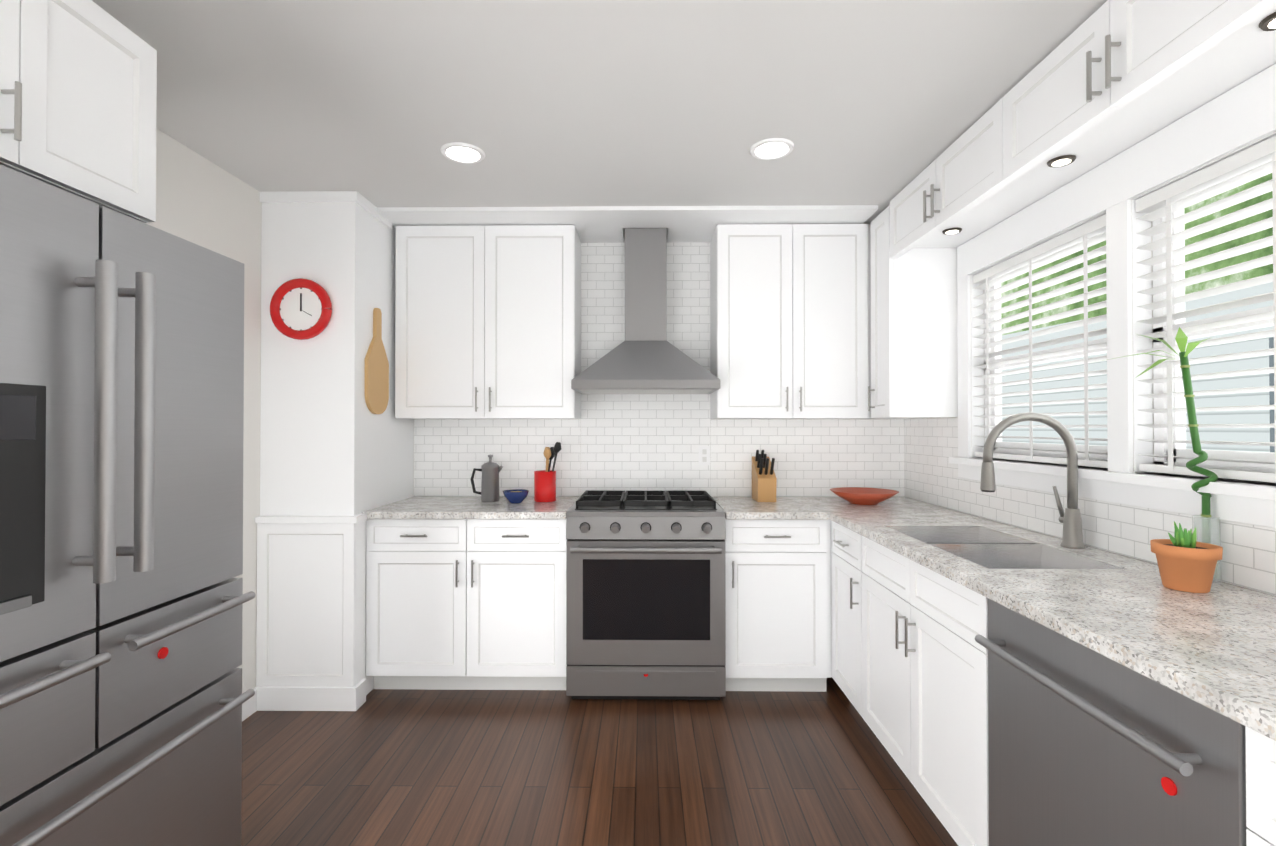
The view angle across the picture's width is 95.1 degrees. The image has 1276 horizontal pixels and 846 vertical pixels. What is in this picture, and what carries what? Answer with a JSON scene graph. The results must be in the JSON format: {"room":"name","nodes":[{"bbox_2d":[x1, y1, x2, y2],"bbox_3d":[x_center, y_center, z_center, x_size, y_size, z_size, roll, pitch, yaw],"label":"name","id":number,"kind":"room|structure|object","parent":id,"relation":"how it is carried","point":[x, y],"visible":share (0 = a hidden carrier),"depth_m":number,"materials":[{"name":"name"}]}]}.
{"room":"kitchen","nodes":[
{"label":"kitchen","id":0,"kind":"room"},
{"bbox_2d":[146,128,261,692],"bbox_3d":[-1.873,0.110,0.924,0.120,2.440,5.100,0,0,1],"label":"wall","id":1,"kind":"structure","parent":0,"point":[204,202],"depth_m":2.64,"materials":[{"name":"white paint"}]},
{"bbox_2d":[0,0,35,175],"bbox_3d":[-1.512,-0.722,0.986,0.597,0.435,0.320,0,0,1],"label":"upper cabinet","id":2,"kind":"object","parent":1,"relation":"attached to","point":[17,17],"depth_m":1.14,"materials":[{"name":"white wood"}]},
{"bbox_2d":[31,0,156,222],"bbox_3d":[-1.508,-0.719,1.306,0.597,0.435,0.320,0,0,1],"label":"upper cabinet","id":3,"kind":"object","parent":1,"relation":"attached to","point":[78,85],"depth_m":1.31,"materials":[{"name":"white wood"}]},
{"bbox_2d":[242,689,256,720],"bbox_3d":[-1.811,1.277,0.544,0.012,0.100,4.360,0,0,1],"label":"baseboard","id":4,"kind":"structure","parent":1,"relation":"attached to","point":[249,707],"depth_m":2.67,"materials":[{"name":"white wood"}]},
{"bbox_2d":[255,191,413,710],"bbox_3d":[-1.547,0.127,3.098,0.480,2.440,0.744,0,0,1],"label":"wall","id":5,"kind":"structure","parent":0,"point":[336,457],"depth_m":2.76,"materials":[{"name":"white paint"}]},
{"bbox_2d":[270,278,331,339],"bbox_3d":[-1.586,-0.536,2.744,0.288,0.288,0.044,0,0,1],"label":"wall clock","id":6,"kind":"object","parent":5,"relation":"attached to","point":[300,308],"visible":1,"depth_m":2.74,"materials":[{"name":"red plastic"}]},
{"bbox_2d":[365,308,388,413],"bbox_3d":[-1.329,-0.314,2.971,0.018,0.540,0.230,0,0,1],"label":"cutting board","id":7,"kind":"object","parent":5,"relation":"hanging from","point":[376,380],"visible":0.94,"depth_m":2.95,"materials":[{"name":"brown wood"}]},
{"bbox_2d":[241,677,957,845],"bbox_3d":[-0.135,1.379,0.893,3.955,0.100,5.700,0,0,1],"label":"floor","id":8,"kind":"structure","parent":0,"point":[401,767],"depth_m":2.22,"materials":[{"name":"brown wood"}]},
{"bbox_2d":[0,164,254,845],"bbox_3d":[-1.411,0.442,1.196,0.757,1.780,0.860,0,0,1],"label":"refrigerator","id":9,"kind":"object","parent":8,"relation":"on","point":[123,599],"visible":1,"depth_m":1.22,"materials":[{"name":"grey metal"}]},
{"bbox_2d":[366,518,566,689],"bbox_3d":[-0.839,0.908,3.137,0.992,0.879,0.632,0,0,1],"label":"base cabinet","id":10,"kind":"object","parent":8,"relation":"on","point":[465,604],"visible":0.94,"depth_m":2.86,"materials":[{"name":"white wood"}]},
{"bbox_2d":[362,496,578,518],"bbox_3d":[-0.839,0.450,3.136,0.992,0.035,0.643,0,0,1],"label":"countertop","id":11,"kind":"structure","parent":10,"relation":"on","point":[448,507],"depth_m":2.90,"materials":[{"name":"stone"}]},
{"bbox_2d":[470,455,502,501],"bbox_3d":[-0.839,0.304,3.240,0.178,0.257,0.100,0,0,1],"label":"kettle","id":12,"kind":"object","parent":11,"relation":"on","point":[490,470],"visible":1,"depth_m":3.20,"materials":[{"name":"silver metal"}]},
{"bbox_2d":[503,489,528,502],"bbox_3d":[-0.661,0.399,3.157,0.140,0.065,0.140,0,0,1],"label":"bowl","id":13,"kind":"object","parent":11,"relation":"on","point":[516,496],"visible":1,"depth_m":3.12,"materials":[{"name":"blue ceramic"}]},
{"bbox_2d":[534,442,560,501],"bbox_3d":[-0.499,0.268,3.239,0.153,0.328,0.124,0,0,1],"label":"utensil crock","id":14,"kind":"object","parent":11,"relation":"on","point":[544,485],"visible":1,"depth_m":3.19,"materials":[{"name":"red ceramic"}]},
{"bbox_2d":[566,490,725,699],"bbox_3d":[0.041,0.866,3.058,0.762,0.957,0.714,0,0,1],"label":"range","id":15,"kind":"object","parent":8,"relation":"on","point":[645,594],"visible":1,"depth_m":2.77,"materials":[{"name":"silver metal"}]},
{"bbox_2d":[725,518,830,691],"bbox_3d":[0.686,0.908,3.119,0.521,0.879,0.632,0,0,1],"label":"base cabinet","id":16,"kind":"object","parent":8,"relation":"on","point":[778,605],"visible":0.94,"depth_m":2.85,"materials":[{"name":"white wood"}]},
{"bbox_2d":[712,497,827,519],"bbox_3d":[0.668,0.450,3.115,0.480,0.035,0.647,0,0,1],"label":"countertop","id":17,"kind":"structure","parent":16,"relation":"on","point":[735,508],"depth_m":2.90,"materials":[{"name":"stone"}]},
{"bbox_2d":[752,450,776,501],"bbox_3d":[0.705,0.291,3.258,0.100,0.282,0.208,0,0,1],"label":"knife block","id":18,"kind":"object","parent":17,"relation":"on","point":[764,481],"visible":1,"depth_m":3.18,"materials":[{"name":"brown wood"}]},
{"bbox_2d":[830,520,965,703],"bbox_3d":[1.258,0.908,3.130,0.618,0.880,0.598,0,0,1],"label":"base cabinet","id":19,"kind":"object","parent":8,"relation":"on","point":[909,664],"depth_m":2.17,"materials":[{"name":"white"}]},
{"bbox_2d":[828,497,931,508],"bbox_3d":[1.238,0.450,3.112,0.360,0.035,0.643,0,0,1],"label":"countertop","id":20,"kind":"structure","parent":19,"relation":"on","point":[893,502],"depth_m":3.05,"materials":[{"name":"stone"}]},
{"bbox_2d":[808,497,1275,740],"bbox_3d":[1.227,0.439,1.759,0.647,0.035,3.348,0,0,1],"label":"countertop","id":21,"kind":"structure","parent":19,"relation":"on","point":[1214,648],"depth_m":1.30,"materials":[{"name":"stone"}]},
{"bbox_2d":[830,487,898,504],"bbox_3d":[1.214,0.397,3.135,0.350,0.068,0.350,0,0,1],"label":"bowl","id":22,"kind":"object","parent":21,"relation":"on","point":[863,496],"visible":1,"depth_m":3.08,"materials":[{"name":"orange"}]},
{"bbox_2d":[886,526,1124,568],"bbox_3d":[1.221,0.542,2.059,0.440,0.234,0.790,0,0,1],"label":"sink basin","id":23,"kind":"object","parent":21,"relation":"in","point":[986,547],"visible":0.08,"depth_m":2.04,"materials":[{"name":"silver metal"}]},
{"bbox_2d":[980,412,1084,548],"bbox_3d":[1.357,0.192,2.011,0.326,0.460,0.100,0,0,1],"label":"faucet","id":24,"kind":"object","parent":21,"relation":"on","point":[1070,519],"visible":1,"depth_m":1.99,"materials":[{"name":"silver metal"}]},
{"bbox_2d":[1102,327,1221,582],"bbox_3d":[1.423,0.073,1.575,0.238,0.691,0.231,0,0,1],"label":"potted plant","id":25,"kind":"object","parent":21,"relation":"on","point":[1206,531],"visible":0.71,"depth_m":1.56,"materials":[{"name":"green plant"}]},
{"bbox_2d":[1150,521,1222,592],"bbox_3d":[1.384,0.335,1.474,0.134,0.167,0.134,0,0,1],"label":"plant pot","id":26,"kind":"object","parent":21,"relation":"on","point":[1186,562],"visible":1,"depth_m":1.44,"materials":[{"name":"brown ceramic"}]},
{"bbox_2d":[975,598,1247,845],"bbox_3d":[1.193,0.891,1.216,0.646,0.871,0.660,0,0,1],"label":"dishwasher","id":27,"kind":"object","parent":8,"relation":"on","point":[1087,746],"visible":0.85,"depth_m":1.18,"materials":[{"name":"grey metal"}]},
{"bbox_2d":[1245,726,1275,845],"bbox_3d":[1.227,0.887,0.507,0.617,0.880,0.751,0,0,1],"label":"base cabinet","id":28,"kind":"object","parent":8,"relation":"on","point":[1260,749],"depth_m":0.86,"materials":[{"name":"white wood"}]},
{"bbox_2d":[92,0,1107,238],"bbox_3d":[-0.135,-1.161,0.913,3.955,0.100,5.700,0,0,1],"label":"ceiling","id":29,"kind":"structure","parent":0,"point":[881,104],"depth_m":1.93,"materials":[{"name":"white paint"}]},
{"bbox_2d":[440,142,484,163],"bbox_3d":[-0.711,-1.094,2.370,0.176,0.008,0.176,0,0,1],"label":"recessed light","id":30,"kind":"object","parent":29,"relation":"in","point":[461,152],"visible":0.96,"depth_m":2.35,"materials":[{"name":"white plastic"}]},
{"bbox_2d":[377,205,877,242],"bbox_3d":[-0.063,-1.081,3.201,2.544,0.020,0.518,0,0,1],"label":"crown molding","id":31,"kind":"structure","parent":29,"relation":"attached to","point":[599,224],"depth_m":3.04,"materials":[{"name":"white wood"}]},
{"bbox_2d":[750,138,793,159],"bbox_3d":[0.536,-1.095,2.335,0.176,0.008,0.176,0,0,1],"label":"recessed light","id":32,"kind":"object","parent":29,"relation":"in","point":[771,148],"visible":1,"depth_m":2.32,"materials":[{"name":"white plastic"}]},
{"bbox_2d":[556,239,710,496],"bbox_3d":[-0.105,0.130,3.513,3.955,2.440,0.120,0,0,1],"label":"wall","id":33,"kind":"structure","parent":0,"point":[710,465],"depth_m":3.45,"materials":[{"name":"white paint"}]},
{"bbox_2d":[395,225,580,418],"bbox_3d":[-0.824,-0.546,3.284,0.969,1.043,0.362,0,0,1],"label":"upper cabinet","id":34,"kind":"object","parent":33,"relation":"attached to","point":[487,321],"visible":1,"depth_m":3.14,"materials":[{"name":"white wood"}]},
{"bbox_2d":[571,228,719,393],"bbox_3d":[0.042,-0.629,3.204,0.756,0.918,0.493,0,0,1],"label":"range hood","id":35,"kind":"object","parent":33,"relation":"attached to","point":[645,357],"visible":0.94,"depth_m":3.16,"materials":[{"name":"silver metal"}]},
{"bbox_2d":[414,240,904,496],"bbox_3d":[0.118,-0.327,3.451,2.896,1.521,0.004,0,0,1],"label":"wall tile","id":36,"kind":"structure","parent":33,"relation":"attached to","point":[630,442],"depth_m":3.45,"materials":[{"name":"white tile"}]},
{"bbox_2d":[698,446,709,464],"bbox_3d":[0.392,0.192,3.439,0.070,0.115,0.004,0,0,1],"label":"electrical outlet plate","id":37,"kind":"object","parent":36,"relation":"attached to","point":[704,454],"visible":1,"depth_m":3.44,"materials":[{"name":"white plastic"}]},
{"bbox_2d":[710,224,920,418],"bbox_3d":[0.997,-0.546,3.263,1.142,1.043,0.362,0,0,1],"label":"upper cabinet","id":38,"kind":"object","parent":33,"relation":"attached to","point":[790,321],"visible":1,"depth_m":3.12,"materials":[{"name":"white wood"}]},
{"bbox_2d":[906,132,1275,595],"bbox_3d":[1.612,0.109,0.883,0.140,2.440,5.100,0,0,1],"label":"wall","id":39,"kind":"structure","parent":0,"point":[1236,480],"depth_m":1.83,"materials":[{"name":"white paint"}]},
{"bbox_2d":[868,205,957,417],"bbox_3d":[1.381,-0.548,2.971,0.367,1.043,0.240,0,0,1],"label":"upper cabinet","id":40,"kind":"object","parent":39,"relation":"attached to","point":[914,356],"visible":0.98,"depth_m":2.85,"materials":[{"name":"white wood"}]},
{"bbox_2d":[890,0,1275,257],"bbox_3d":[1.360,-0.962,1.198,0.368,0.288,3.307,0,0,1],"label":"upper cabinet","id":41,"kind":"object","parent":39,"relation":"attached to","point":[1106,81],"depth_m":1.67,"materials":[{"name":"white wood"}]},
{"bbox_2d":[942,227,961,234],"bbox_3d":[1.397,-0.852,2.593,0.080,0.008,0.080,0,0,1],"label":"recessed light","id":42,"kind":"object","parent":41,"relation":"attached to","point":[951,231],"visible":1,"depth_m":2.58,"materials":[{"name":"white metal"}]},
{"bbox_2d":[1047,155,1075,166],"bbox_3d":[1.389,-0.857,1.913,0.080,0.008,0.080,0,0,1],"label":"recessed light","id":43,"kind":"object","parent":41,"relation":"attached to","point":[1061,161],"visible":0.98,"depth_m":1.90,"materials":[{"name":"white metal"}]},
{"bbox_2d":[1259,12,1275,30],"bbox_3d":[1.381,-0.863,1.243,0.080,0.008,0.080,0,0,1],"label":"recessed light","id":44,"kind":"object","parent":41,"relation":"attached to","point":[1267,23],"visible":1,"depth_m":1.26,"materials":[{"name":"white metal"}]},
{"bbox_2d":[904,418,1275,594],"bbox_3d":[1.549,0.192,1.683,0.004,0.455,3.500,0,0,1],"label":"wall tile","id":45,"kind":"structure","parent":39,"relation":"attached to","point":[1248,560],"depth_m":2.14,"materials":[{"name":"white tile"}]},
{"bbox_2d":[949,64,1275,527],"bbox_3d":[1.584,-0.302,1.872,0.160,1.118,1.950,0,0,1],"label":"window","id":46,"kind":"structure","parent":39,"relation":"in","point":[1235,119],"depth_m":1.83,"materials":[{"name":"white wood"}]},
{"bbox_2d":[973,214,1107,467],"bbox_3d":[1.587,-0.270,2.325,0.048,0.846,0.807,0,0,1],"label":"window blind","id":47,"kind":"object","parent":46,"relation":"attached to","point":[1084,237],"visible":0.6,"depth_m":2.25,"materials":[{"name":"white plastic"}]},
{"bbox_2d":[1135,135,1275,482],"bbox_3d":[1.576,-0.277,1.418,0.048,0.846,0.807,0,0,1],"label":"window blind","id":48,"kind":"object","parent":46,"relation":"attached to","point":[1252,163],"visible":1,"depth_m":1.59,"materials":[{"name":"white plastic"}]},
{"label":"outside","id":49,"kind":"structure","parent":0,"visible":0},
{"bbox_2d":[1001,173,1272,335],"bbox_3d":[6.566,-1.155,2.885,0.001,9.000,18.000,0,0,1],"label":"tree","id":50,"kind":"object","parent":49,"point":[1243,275],"depth_m":6.89,"materials":[{"name":"green plant"}]},
{"bbox_2d":[1001,282,1274,451],"bbox_3d":[4.750,1.066,2.389,0.020,4.550,11.000,0,0,1],"label":"house siding","id":51,"kind":"structure","parent":49,"point":[1243,417],"depth_m":4.96,"materials":[{"name":"white"}]}
]}

